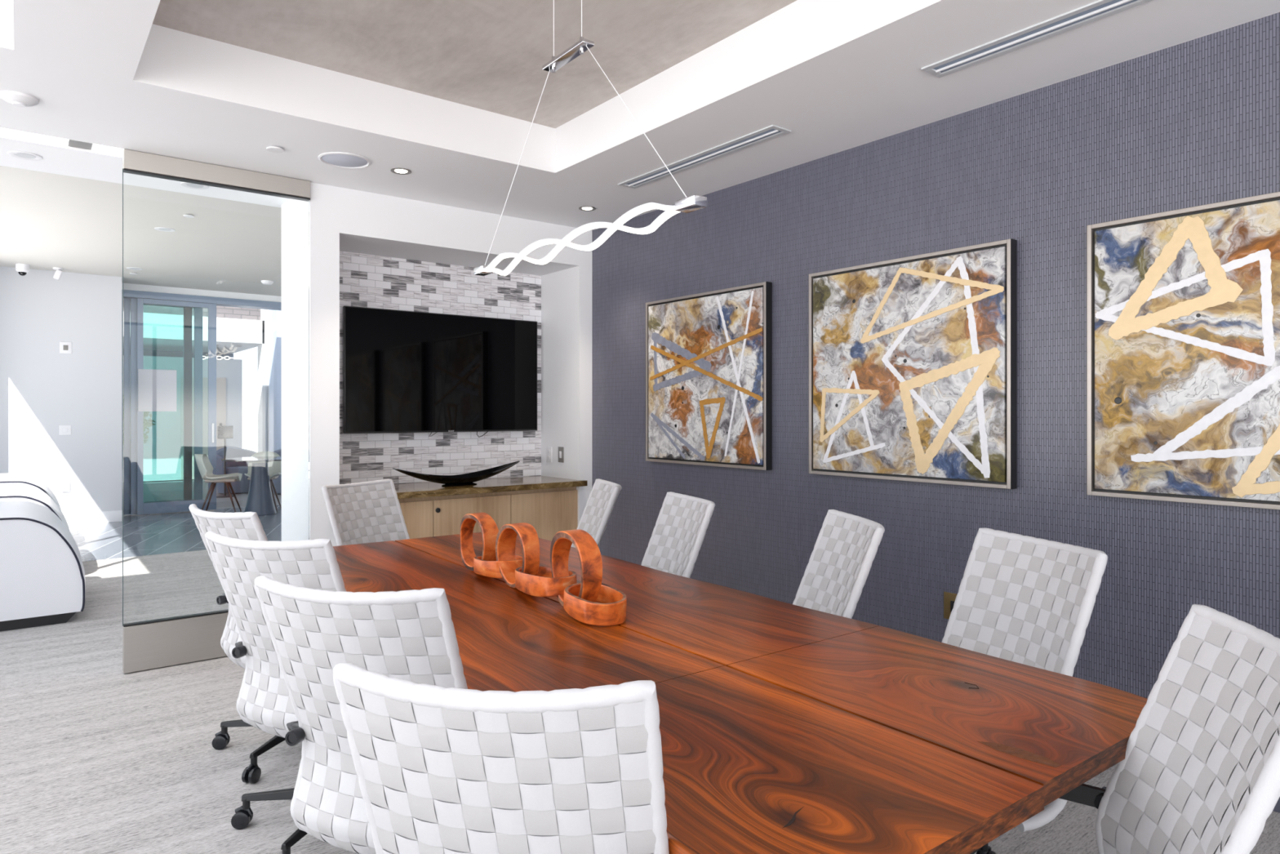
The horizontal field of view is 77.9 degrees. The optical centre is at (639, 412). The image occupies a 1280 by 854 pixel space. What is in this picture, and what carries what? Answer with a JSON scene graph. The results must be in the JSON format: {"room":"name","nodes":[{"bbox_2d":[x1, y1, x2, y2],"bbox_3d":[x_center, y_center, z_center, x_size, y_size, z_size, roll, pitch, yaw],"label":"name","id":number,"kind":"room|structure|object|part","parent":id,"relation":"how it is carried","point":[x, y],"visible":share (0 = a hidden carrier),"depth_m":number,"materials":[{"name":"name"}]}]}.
{"room":"conference room","nodes":[
{"label":"conference room","id":0,"kind":"room"},
{"bbox_2d":[0,266,121,513],"bbox_3d":[-7.441,-0.170,9.669,1.820,3.080,0.600,0,0,-38],"label":"wall","id":1,"kind":"structure","parent":0,"point":[42,388],"depth_m":9.64,"materials":[{"name":"paint"}]},
{"bbox_2d":[58,425,71,435],"bbox_3d":[-6.992,0.213,9.632,0.120,0.120,0.010,0,0,-38],"label":"switch plate","id":2,"kind":"object","parent":1,"relation":"attached to","point":[63,429],"visible":1,"depth_m":9.63,"materials":[{"name":"white plastic"}]},
{"bbox_2d":[59,342,71,353],"bbox_3d":[-6.988,-0.790,9.635,0.120,0.140,0.010,0,0,-38],"label":"fire alarm strobe","id":3,"kind":"object","parent":1,"relation":"attached to","point":[64,347],"visible":1,"depth_m":9.63,"materials":[{"name":"white plastic"}]},
{"bbox_2d":[62,510,121,524],"bbox_3d":[-7.171,1.300,9.487,1.620,0.140,0.020,0,0,-38],"label":"baseboard","id":4,"kind":"structure","parent":1,"relation":"attached to","point":[75,518],"depth_m":9.80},
{"bbox_2d":[121,283,281,516],"bbox_3d":[-5.518,-0.170,11.593,3.580,3.080,0.285,0,0,-38],"label":"door","id":5,"kind":"structure","parent":1,"relation":"in","point":[138,295],"depth_m":10.82,"materials":[{"name":"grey metal"}]},
{"bbox_2d":[137,368,176,411],"bbox_3d":[-6.497,-0.297,10.666,0.445,0.565,0.015,0,0,-38],"label":"door sign","id":6,"kind":"object","parent":5,"relation":"attached to","point":[157,388],"visible":1,"depth_m":10.66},
{"bbox_3d":[-6.581,-0.083,10.826,0.800,2.885,0.050,0,0,-38],"label":"sliding panel","id":7,"kind":"part","parent":5,"relation":"part of","materials":[{"name":"clear glass"}]},
{"bbox_3d":[-6.463,-0.083,10.829,0.850,2.885,0.050,0,0,-38],"label":"sliding panel","id":8,"kind":"part","parent":5,"relation":"part of","materials":[{"name":"clear glass"}]},
{"bbox_3d":[-6.332,-0.083,10.844,0.945,2.885,0.050,0,0,-38],"label":"sliding panel","id":9,"kind":"part","parent":5,"relation":"part of","materials":[{"name":"clear glass"}]},
{"bbox_3d":[-5.972,0.285,11.074,0.025,0.270,0.029,0,0,-38],"label":"handle","id":10,"kind":"part","parent":5,"relation":"part of","materials":[{"name":"white plastic"}]},
{"bbox_2d":[0,165,281,296],"bbox_3d":[-4.068,-1.870,8.431,5.600,0.320,6.910,0,0,-38],"label":"ceiling","id":11,"kind":"structure","parent":0,"point":[48,220],"depth_m":7.61,"materials":[{"name":"beige paint"}]},
{"bbox_2d":[15,263,29,275],"bbox_3d":[-7.133,-1.645,9.147,0.130,0.130,0.130,0,0,-38],"label":"security camera","id":12,"kind":"object","parent":11,"relation":"attached to","point":[22,268],"visible":1,"depth_m":9.11,"materials":[{"name":"white plastic"}]},
{"bbox_2d":[52,266,62,279],"bbox_3d":[-6.886,-1.641,9.367,0.100,0.138,0.100,0,0,-38],"label":"security camera","id":13,"kind":"object","parent":11,"relation":"attached to","point":[58,273],"visible":1,"depth_m":9.33,"materials":[{"name":"white plastic"}]},
{"bbox_2d":[125,266,142,270],"bbox_3d":[-6.001,-1.707,9.400,0.170,0.006,0.170,0,0,-38],"label":"recessed light","id":14,"kind":"object","parent":11,"relation":"in","point":[128,268],"visible":1,"depth_m":9.41,"materials":[{"name":"white plastic"}]},
{"bbox_2d":[154,226,175,231],"bbox_3d":[-4.433,-1.707,7.389,0.170,0.006,0.170,0,0,-38],"label":"recessed light","id":15,"kind":"object","parent":11,"relation":"in","point":[160,228],"visible":1,"depth_m":7.39,"materials":[{"name":"white plastic"}]},
{"bbox_2d":[182,213,194,217],"bbox_3d":[-3.904,-1.703,6.850,0.084,0.014,0.084,0,0,-38],"label":"sprinkler cover","id":16,"kind":"object","parent":11,"relation":"attached to","point":[185,215],"visible":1,"depth_m":6.83,"materials":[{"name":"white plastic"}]},
{"bbox_2d":[261,280,273,284],"bbox_3d":[-4.850,-1.687,10.303,0.150,0.044,0.150,0,0,-38],"label":"smoke detector","id":17,"kind":"object","parent":11,"relation":"attached to","point":[264,282],"visible":1,"depth_m":10.26,"materials":[{"name":"white plastic"}]},
{"bbox_2d":[281,182,591,546],"bbox_3d":[-1.304,-0.280,5.693,2.227,3.300,0.670,0,0,-38],"label":"wall","id":18,"kind":"structure","parent":0,"point":[341,219],"depth_m":5.16,"materials":[{"name":"white paint"}]},
{"bbox_2d":[122,149,310,673],"bbox_3d":[-2.349,-0.007,4.448,0.938,2.742,0.060,0,0,-38],"label":"door frame","id":19,"kind":"structure","parent":18,"relation":"in","point":[181,639],"depth_m":4.31,"materials":[{"name":"beige metal"}]},
{"bbox_3d":[-2.348,1.243,4.449,0.935,0.242,0.060,0,0,-38],"label":"rail","id":20,"kind":"part","parent":19,"relation":"part of","materials":[{"name":"silver metal"}]},
{"bbox_3d":[-2.348,-1.327,4.449,0.935,0.101,0.060,0,0,-38],"label":"rail","id":21,"kind":"part","parent":19,"relation":"part of","materials":[{"name":"silver metal"}]},
{"bbox_3d":[-2.348,-0.080,4.449,0.935,2.400,0.012,0,0,-38],"label":"glass panel","id":22,"kind":"part","parent":19,"relation":"part of","materials":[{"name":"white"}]},
{"bbox_2d":[546,446,551,462],"bbox_3d":[-0.718,0.330,6.261,0.009,0.120,0.075,0,0,-38],"label":"outlet plate","id":23,"kind":"object","parent":18,"relation":"attached to","point":[548,448],"visible":1,"depth_m":6.25,"materials":[{"name":"white plastic"}]},
{"bbox_2d":[558,446,564,462],"bbox_3d":[-0.613,0.325,6.127,0.010,0.120,0.075,0,0,-38],"label":"switch plate","id":24,"kind":"object","parent":18,"relation":"attached to","point":[561,449],"visible":1,"depth_m":6.12,"materials":[{"name":"silver metal"}]},
{"bbox_2d":[339,250,541,484],"bbox_3d":[-1.493,-0.015,5.831,1.760,2.170,0.020,0,0,-38],"label":"brick wall","id":25,"kind":"structure","parent":0,"point":[366,281],"depth_m":5.81,"materials":[{"name":"stone"}]},
{"bbox_2d":[342,306,537,437],"bbox_3d":[-1.422,-0.267,5.833,1.506,0.910,0.060,0,0,-38],"label":"television","id":26,"kind":"object","parent":25,"relation":"attached to","point":[404,371],"visible":1,"depth_m":5.75,"materials":[{"name":"black glass"}]},
{"bbox_2d":[152,0,796,128],"bbox_3d":[0.211,-1.683,2.002,2.058,0.094,4.890,0,0,-38],"label":"ceiling","id":27,"kind":"structure","parent":0,"point":[491,55],"depth_m":3.45,"materials":[{"name":"beige paint"}]},
{"bbox_2d":[473,0,706,275],"bbox_3d":[-0.235,-1.070,2.561,0.053,1.130,1.300,0,0,-37],"label":"pendant light","id":28,"kind":"object","parent":27,"relation":"hanging from","point":[694,202],"visible":1,"depth_m":2.49,"materials":[{"name":"white plastic"}]},
{"bbox_2d":[486,204,671,275],"bbox_3d":[-0.235,-0.542,2.561,0.052,0.074,1.160,0,0,-37],"label":"diffuser","id":29,"kind":"object","parent":28,"relation":"attached to","point":[611,227],"depth_m":2.47,"materials":[{"name":"white plastic"}]},
{"bbox_3d":[-0.235,-0.549,2.561,0.052,0.069,1.160,0,0,-37],"label":"light arm","id":30,"kind":"part","parent":28,"relation":"part of","materials":[{"name":"white plastic"}]},
{"bbox_2d":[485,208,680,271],"bbox_3d":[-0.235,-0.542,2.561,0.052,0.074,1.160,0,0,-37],"label":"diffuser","id":31,"kind":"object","parent":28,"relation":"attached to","point":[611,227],"depth_m":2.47,"materials":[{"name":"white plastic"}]},
{"bbox_3d":[-0.235,-0.549,2.561,0.052,0.069,1.160,0,0,-37],"label":"light arm","id":32,"kind":"part","parent":28,"relation":"part of","materials":[{"name":"white plastic"}]},
{"bbox_2d":[0,0,1279,230],"bbox_3d":[-0.997,-1.705,-0.089,8.520,0.650,10.290,0,0,-38],"label":"ceiling","id":33,"kind":"structure","parent":0,"point":[838,75],"depth_m":3.63,"materials":[{"name":"paint"}]},
{"bbox_2d":[0,90,39,107],"bbox_3d":[-2.715,-1.361,3.463,0.140,0.038,0.140,0,0,-38],"label":"smoke detector","id":34,"kind":"object","parent":33,"relation":"attached to","point":[17,99],"visible":1,"depth_m":3.43,"materials":[{"name":"white plastic"}]},
{"bbox_2d":[7,151,42,160],"bbox_3d":[-3.300,-1.377,4.249,0.150,0.006,0.150,0,0,-38],"label":"recessed light","id":35,"kind":"object","parent":33,"relation":"in","point":[19,154],"visible":1,"depth_m":4.24,"materials":[{"name":"white plastic"}]},
{"bbox_2d":[67,139,93,150],"bbox_3d":[-2.897,-1.410,4.101,0.100,0.040,0.160,0,0,-38],"label":"ceiling vent","id":36,"kind":"object","parent":33,"relation":"attached to","point":[75,144],"visible":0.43,"depth_m":4.11,"materials":[{"name":"silver metal"}]},
{"bbox_2d":[180,182,208,189],"bbox_3d":[-2.701,-1.377,4.807,0.150,0.006,0.150,0,0,-38],"label":"recessed light","id":37,"kind":"object","parent":33,"relation":"in","point":[190,185],"visible":0.9,"depth_m":4.81,"materials":[{"name":"white plastic"}]},
{"bbox_2d":[266,146,284,152],"bbox_3d":[-1.901,-1.373,4.126,0.084,0.014,0.084,0,0,-38],"label":"sprinkler cover","id":38,"kind":"object","parent":33,"relation":"attached to","point":[271,148],"visible":1,"depth_m":4.12,"materials":[{"name":"white plastic"}]},
{"bbox_2d":[318,151,370,168],"bbox_3d":[-1.613,-1.376,4.327,0.270,0.008,0.270,0,0,-38],"label":"ceiling speaker","id":39,"kind":"object","parent":33,"relation":"attached to","point":[339,159],"visible":1,"depth_m":4.32,"materials":[{"name":"white plastic"}]},
{"bbox_2d":[390,168,411,174],"bbox_3d":[-1.364,-1.377,4.521,0.114,0.006,0.114,0,0,-38],"label":"recessed light","id":40,"kind":"object","parent":33,"relation":"in","point":[397,171],"visible":1,"depth_m":4.52,"materials":[{"name":"silver metal"}]},
{"bbox_2d":[578,206,595,211],"bbox_3d":[-0.357,-1.377,5.350,0.114,0.006,0.114,0,0,-38],"label":"recessed light","id":41,"kind":"object","parent":33,"relation":"in","point":[582,208],"visible":1,"depth_m":5.34,"materials":[{"name":"silver metal"}]},
{"bbox_2d":[617,124,791,188],"bbox_3d":[0.303,-1.374,4.322,0.130,0.012,1.250,0,0,-38],"label":"ceiling vent","id":42,"kind":"object","parent":33,"relation":"in","point":[771,131],"visible":1,"depth_m":4.23,"materials":[{"name":"grey metal"}]},
{"bbox_2d":[920,0,1152,77],"bbox_3d":[1.577,-1.374,2.697,0.130,0.012,1.300,0,0,-38],"label":"ceiling vent","id":43,"kind":"object","parent":33,"relation":"in","point":[1098,10],"visible":1,"depth_m":2.88,"materials":[{"name":"grey metal"}]},
{"bbox_2d":[0,504,1279,853],"bbox_3d":[-2.571,1.420,3.036,9.900,0.100,17.150,0,0,-38],"label":"floor","id":44,"kind":"structure","parent":0,"point":[96,757],"depth_m":3.31,"materials":[{"name":"grey carpet"}]},
{"bbox_2d":[0,472,61,510],"bbox_3d":[-6.436,1.002,8.099,0.866,0.737,1.269,0,0,-38],"label":"lounge sofa","id":45,"kind":"object","parent":44,"relation":"on","point":[5,478],"visible":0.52,"depth_m":7.85,"materials":[{"name":"white leather"}]},
{"bbox_2d":[0,484,69,529],"bbox_3d":[-5.387,1.002,6.761,0.866,0.737,1.269,0,0,-38],"label":"lounge sofa","id":46,"kind":"object","parent":44,"relation":"on","point":[7,491],"visible":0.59,"depth_m":6.53,"materials":[{"name":"white leather"}]},
{"bbox_2d":[0,500,85,631],"bbox_3d":[-4.357,1.002,5.447,0.866,0.737,1.269,0,0,-38],"label":"armchair","id":47,"kind":"object","parent":44,"relation":"on","point":[42,580],"visible":1,"depth_m":5.07,"materials":[{"name":"white leather"}]},
{"bbox_2d":[194,453,242,512],"bbox_3d":[-5.741,0.967,10.764,0.558,0.814,0.440,0,0,-18],"label":"shell chair","id":48,"kind":"object","parent":44,"relation":"on","point":[205,467],"visible":0.99,"depth_m":10.67,"materials":[{"name":"beige paint"}]},
{"bbox_3d":[-5.804,1.153,10.602,0.033,0.440,0.208,0,0,34],"label":"leg","id":49,"kind":"part","parent":48,"relation":"part of","materials":[{"name":"brown wood"}]},
{"bbox_3d":[-5.888,1.153,10.858,0.208,0.440,0.033,0,0,20],"label":"leg","id":50,"kind":"part","parent":48,"relation":"part of","materials":[{"name":"brown wood"}]},
{"bbox_2d":[204,479,236,482],"bbox_3d":[-5.685,0.915,10.783,0.380,0.040,0.360,0,0,-18],"label":"seat cushion","id":51,"kind":"object","parent":48,"relation":"on","point":[206,480],"depth_m":10.61,"materials":[{"name":"beige fabric"}]},
{"bbox_3d":[-5.520,1.153,10.695,0.208,0.440,0.033,0,0,20],"label":"leg","id":52,"kind":"part","parent":48,"relation":"part of","materials":[{"name":"brown wood"}]},
{"bbox_3d":[-5.604,1.153,10.951,0.033,0.440,0.208,0,0,34],"label":"leg","id":53,"kind":"part","parent":48,"relation":"part of","materials":[{"name":"brown wood"}]},
{"bbox_2d":[188,503,284,783],"bbox_3d":[-1.367,0.864,3.237,0.702,1.009,0.789,0,0,35],"label":"woven chair","id":54,"kind":"object","parent":44,"relation":"on","point":[239,525],"visible":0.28,"depth_m":2.95,"materials":[{"name":"white leather"}]},
{"bbox_3d":[-1.695,0.756,3.224,0.056,0.045,0.072,0,0,14],"label":"arm knob","id":55,"kind":"part","parent":54,"relation":"part of","materials":[{"name":"black plastic"}]},
{"bbox_3d":[-1.514,0.698,3.064,0.476,0.662,0.328,0,0,35],"label":"backrest","id":56,"kind":"part","parent":54,"relation":"part of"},
{"bbox_3d":[-1.555,1.276,3.251,0.315,0.068,0.039,0,0,-6],"label":"leg","id":57,"kind":"part","parent":54,"relation":"part of","materials":[{"name":"black metal"}]},
{"bbox_3d":[-1.407,1.276,3.088,0.039,0.068,0.315,0,0,12],"label":"leg","id":58,"kind":"part","parent":54,"relation":"part of","materials":[{"name":"black metal"}]},
{"bbox_2d":[220,456,281,515],"bbox_3d":[-5.130,0.994,10.693,0.940,0.752,0.940,0,0,-38],"label":"cafe table","id":59,"kind":"object","parent":44,"relation":"on","point":[260,500],"visible":0.94,"depth_m":10.58,"materials":[{"name":"blue paint"}]},
{"bbox_2d":[244,451,281,511],"bbox_3d":[-5.337,0.967,11.238,0.440,0.814,0.558,0,0,-18],"label":"shell chair","id":60,"kind":"object","parent":44,"relation":"on","point":[274,467],"visible":0.59,"depth_m":11.40,"materials":[{"name":"beige paint"}]},
{"bbox_2d":[247,475,278,479],"bbox_3d":[-5.319,0.915,11.182,0.360,0.040,0.380,0,0,-18],"label":"seat cushion","id":61,"kind":"object","parent":60,"relation":"on","point":[271,477],"depth_m":11.04,"materials":[{"name":"beige fabric"}]},
{"bbox_3d":[-5.150,1.153,11.100,0.208,0.440,0.033,0,0,34],"label":"leg","id":62,"kind":"part","parent":60,"relation":"part of","materials":[{"name":"brown wood"}]},
{"bbox_3d":[-5.243,1.153,11.385,0.033,0.440,0.208,0,0,20],"label":"leg","id":63,"kind":"part","parent":60,"relation":"part of","materials":[{"name":"brown wood"}]},
{"bbox_2d":[204,530,346,853],"bbox_3d":[-0.974,0.864,2.612,0.712,1.009,0.761,0,0,20],"label":"woven chair","id":64,"kind":"object","parent":44,"relation":"on","point":[264,702],"visible":0.44,"depth_m":2.39,"materials":[{"name":"white leather"}]},
{"bbox_3d":[-1.277,0.756,2.527,0.056,0.045,0.072,0,0,-1],"label":"arm knob","id":65,"kind":"part","parent":64,"relation":"part of","materials":[{"name":"black plastic"}]},
{"bbox_3d":[-1.159,1.276,2.636,0.315,0.068,0.039,0,0,-6],"label":"leg","id":66,"kind":"part","parent":64,"relation":"part of","materials":[{"name":"black metal"}]},
{"bbox_3d":[-1.061,0.698,2.419,0.476,0.662,0.328,0,0,20],"label":"backrest","id":67,"kind":"part","parent":64,"relation":"part of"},
{"bbox_3d":[-1.012,1.276,2.473,0.039,0.068,0.315,0,0,12],"label":"leg","id":68,"kind":"part","parent":64,"relation":"part of","materials":[{"name":"black metal"}]},
{"bbox_2d":[253,575,467,853],"bbox_3d":[-0.526,0.864,1.971,0.717,1.009,0.750,0,0,17],"label":"woven chair","id":69,"kind":"object","parent":44,"relation":"on","point":[410,635],"visible":0.56,"depth_m":1.69,"materials":[{"name":"white leather"}]},
{"bbox_3d":[-0.815,0.756,1.870,0.056,0.045,0.072,0,0,-5],"label":"arm knob","id":70,"kind":"part","parent":69,"relation":"part of","materials":[{"name":"black plastic"}]},
{"bbox_2d":[321,478,409,546],"bbox_3d":[-1.155,0.864,3.929,0.794,1.009,0.718,0,0,27],"label":"woven chair","id":71,"kind":"object","parent":44,"relation":"on","point":[371,511],"visible":0.3,"depth_m":4.10,"materials":[{"name":"white leather"}]},
{"bbox_2d":[398,486,577,541],"bbox_3d":[-1.319,0.959,5.609,1.756,0.822,0.540,0,0,-38],"label":"credenza","id":72,"kind":"object","parent":44,"relation":"on","point":[550,511],"visible":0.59,"depth_m":5.54,"materials":[{"name":"brown wood"}]},
{"bbox_3d":[-1.602,0.930,5.071,0.578,0.700,0.020,0,0,-38],"label":"door","id":73,"kind":"part","parent":72,"relation":"part of","materials":[{"name":"brown wood"}]},
{"bbox_3d":[-1.146,0.930,5.429,0.574,0.700,0.020,0,0,-38],"label":"door","id":74,"kind":"part","parent":72,"relation":"part of","materials":[{"name":"brown wood"}]},
{"bbox_2d":[394,475,587,498],"bbox_3d":[-1.302,0.526,5.579,1.835,0.040,0.607,0,0,-38],"label":"countertop","id":75,"kind":"structure","parent":72,"relation":"on","point":[414,490],"depth_m":5.52,"materials":[{"name":"brown stone"}]},
{"bbox_2d":[392,460,519,486],"bbox_3d":[-1.261,0.430,5.530,0.950,0.152,0.228,0,0,-38],"label":"bowl","id":76,"kind":"object","parent":75,"relation":"on","point":[464,479],"visible":1,"depth_m":5.48,"materials":[{"name":"black ceramic"}]},
{"bbox_3d":[-0.695,0.930,5.782,0.562,0.700,0.020,0,0,-38],"label":"door","id":77,"kind":"part","parent":72,"relation":"part of","materials":[{"name":"brown wood"}]},
{"bbox_2d":[333,662,669,853],"bbox_3d":[-0.158,0.863,1.393,0.744,1.013,0.758,0,0,10],"label":"woven chair","id":78,"kind":"object","parent":44,"relation":"on","point":[440,770],"visible":0.97,"depth_m":1.09,"materials":[{"name":"white leather"}]},
{"bbox_2d":[570,478,622,547],"bbox_3d":[-0.495,0.864,4.001,0.793,1.009,0.711,0,0,-15],"label":"woven chair","id":79,"kind":"object","parent":44,"relation":"on","point":[602,498],"visible":0.28,"depth_m":4.15,"materials":[{"name":"white leather"}]},
{"bbox_2d":[641,491,715,577],"bbox_3d":[-0.106,0.864,3.280,0.787,1.009,0.697,0,0,-20],"label":"woven chair","id":80,"kind":"object","parent":44,"relation":"on","point":[682,522],"visible":0.28,"depth_m":3.42,"materials":[{"name":"white leather"}]},
{"bbox_2d":[333,529,1147,853],"bbox_3d":[-0.260,0.995,2.579,1.220,0.751,3.140,0,0,-36],"label":"conference table","id":81,"kind":"object","parent":44,"relation":"on","point":[785,728],"visible":0.62,"depth_m":1.70,"materials":[{"name":"brown wood"}]},
{"bbox_2d":[459,512,626,626],"bbox_3d":[-0.370,0.497,2.756,0.185,0.245,1.097,0,0,-33],"label":"chain","id":82,"kind":"object","parent":81,"relation":"on","point":[499,559],"visible":1,"depth_m":2.58,"materials":[{"name":"orange wood"}]},
{"bbox_2d":[792,509,884,618],"bbox_3d":[0.402,0.864,2.677,0.794,1.009,0.720,0,0,-6],"label":"woven chair","id":83,"kind":"object","parent":44,"relation":"on","point":[837,571],"visible":0.32,"depth_m":2.77,"materials":[{"name":"white leather"}]},
{"bbox_2d":[941,527,1107,853],"bbox_3d":[0.805,0.864,2.173,0.792,1.009,0.709,0,0,-16],"label":"woven chair","id":84,"kind":"object","parent":44,"relation":"on","point":[1027,600],"visible":0.43,"depth_m":2.25,"materials":[{"name":"white leather"}]},
{"bbox_2d":[1058,604,1279,853],"bbox_3d":[0.665,0.864,1.349,0.769,1.009,0.705,0,0,18],"label":"woven chair","id":85,"kind":"object","parent":44,"relation":"on","point":[1199,772],"visible":0.94,"depth_m":1.36,"materials":[{"name":"white leather"}]},
{"bbox_3d":[0.926,0.756,1.536,0.072,0.045,0.056,0,0,39],"label":"arm knob","id":86,"kind":"part","parent":85,"relation":"part of","materials":[{"name":"black plastic"}]},
{"bbox_2d":[591,12,1279,698],"bbox_3d":[2.654,-0.280,2.303,0.180,3.300,9.550,0,0,-38],"label":"wall","id":87,"kind":"structure","parent":0,"point":[1194,122],"depth_m":3.52,"materials":[{"name":"purple fabric"}]},
{"bbox_2d":[645,281,772,470],"bbox_3d":[0.399,-0.210,4.987,0.054,1.082,1.108,0,0,-38],"label":"painting","id":88,"kind":"object","parent":87,"relation":"attached to","point":[708,355],"visible":1,"depth_m":4.89,"materials":[{"name":"multicoloured paint"}]},
{"bbox_2d":[808,238,1016,488],"bbox_3d":[1.276,-0.210,3.869,0.053,1.082,1.112,0,0,-38],"label":"painting","id":89,"kind":"object","parent":87,"relation":"attached to","point":[913,359],"visible":1,"depth_m":3.78,"materials":[{"name":"multicoloured paint"}]},
{"bbox_2d":[943,591,956,618],"bbox_3d":[1.462,0.902,3.669,0.010,0.125,0.120,0,0,-38],"label":"outlet plate","id":90,"kind":"object","parent":87,"relation":"attached to","point":[949,598],"visible":0.45,"depth_m":3.70,"materials":[{"name":"gold metal"}]},
{"bbox_2d":[1086,191,1279,510],"bbox_3d":[2.151,-0.210,2.752,0.054,1.082,1.109,0,0,-38],"label":"painting","id":91,"kind":"object","parent":87,"relation":"attached to","point":[1183,305],"visible":1,"depth_m":2.90,"materials":[{"name":"multicoloured paint"}]},
{"bbox_2d":[1272,796,1279,813],"bbox_3d":[2.509,1.288,2.317,0.032,0.165,9.350,0,0,-38],"label":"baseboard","id":92,"kind":"structure","parent":87,"relation":"attached to","point":[1277,808],"depth_m":2.71,"materials":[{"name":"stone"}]},
{"label":"outside","id":93,"kind":"structure","parent":0,"visible":0},
{"bbox_2d":[123,479,281,515],"bbox_3d":[-10.765,1.440,18.594,18.000,0.100,17.450,0,0,-38],"label":"paving","id":94,"kind":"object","parent":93,"point":[166,490],"depth_m":13.47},
{"bbox_2d":[129,392,155,496],"bbox_3d":[-8.480,0.519,13.181,0.735,1.742,0.725,0,0,-38],"label":"shrub","id":95,"kind":"object","parent":94,"relation":"on","point":[146,423],"visible":0.11,"depth_m":13.20,"materials":[{"name":"green plant"}]},
{"bbox_3d":[-8.480,0.940,13.175,0.050,0.900,0.040,0,0,-38],"label":"stem","id":96,"kind":"part","parent":95,"relation":"part of","materials":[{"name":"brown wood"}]},
{"bbox_2d":[129,303,281,481],"bbox_3d":[-9.416,-1.230,16.062,11.000,5.200,4.100,0,0,-38],"label":"building","id":97,"kind":"structure","parent":94,"relation":"on","point":[237,329],"depth_m":15.83,"materials":[{"name":"white paint"}]},
{"bbox_3d":[-9.036,0.320,16.404,0.820,2.100,0.029,0,0,-38],"label":"door","id":98,"kind":"part","parent":97,"relation":"part of","materials":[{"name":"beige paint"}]},
{"bbox_2d":[202,344,235,359],"bbox_3d":[-8.589,-1.220,16.012,0.760,0.296,0.140,0,0,-8],"label":"pendant light","id":99,"kind":"object","parent":97,"relation":"hanging from","point":[216,344],"visible":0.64,"depth_m":16.02,"materials":[{"name":"white plastic"}]},
{"bbox_2d":[216,426,233,497],"bbox_3d":[-6.868,0.805,13.104,0.320,1.170,0.320,0,0,32],"label":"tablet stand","id":100,"kind":"object","parent":94,"relation":"on","point":[223,432],"visible":0.91,"depth_m":13.10,"materials":[{"name":"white metal"}]},
{"bbox_2d":[216,445,256,493],"bbox_3d":[-7.011,0.980,13.758,0.632,0.780,0.740,0,0,42],"label":"armchair","id":101,"kind":"object","parent":94,"relation":"on","point":[232,467],"visible":0.61,"depth_m":13.58,"materials":[{"name":"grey fabric"}]},
{"bbox_3d":[-6.971,1.155,13.722,0.524,0.430,0.524,0,0,42],"label":"seat","id":102,"kind":"part","parent":101,"relation":"part of","materials":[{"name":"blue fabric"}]},
{"bbox_2d":[271,448,281,493],"bbox_3d":[-6.096,0.980,13.699,0.740,0.780,0.632,0,0,2],"label":"armchair","id":103,"kind":"object","parent":94,"relation":"on","point":[277,482],"visible":0.07,"depth_m":13.39,"materials":[{"name":"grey fabric"}]},
{"bbox_3d":[-6.097,1.155,13.645,0.524,0.430,0.524,0,0,2],"label":"seat","id":104,"kind":"part","parent":103,"relation":"part of","materials":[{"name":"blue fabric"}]},
{"bbox_3d":[-6.094,0.980,13.737,0.740,0.780,0.555,0,0,2],"label":"backrest","id":105,"kind":"part","parent":103,"relation":"part of","materials":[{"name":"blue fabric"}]}
]}

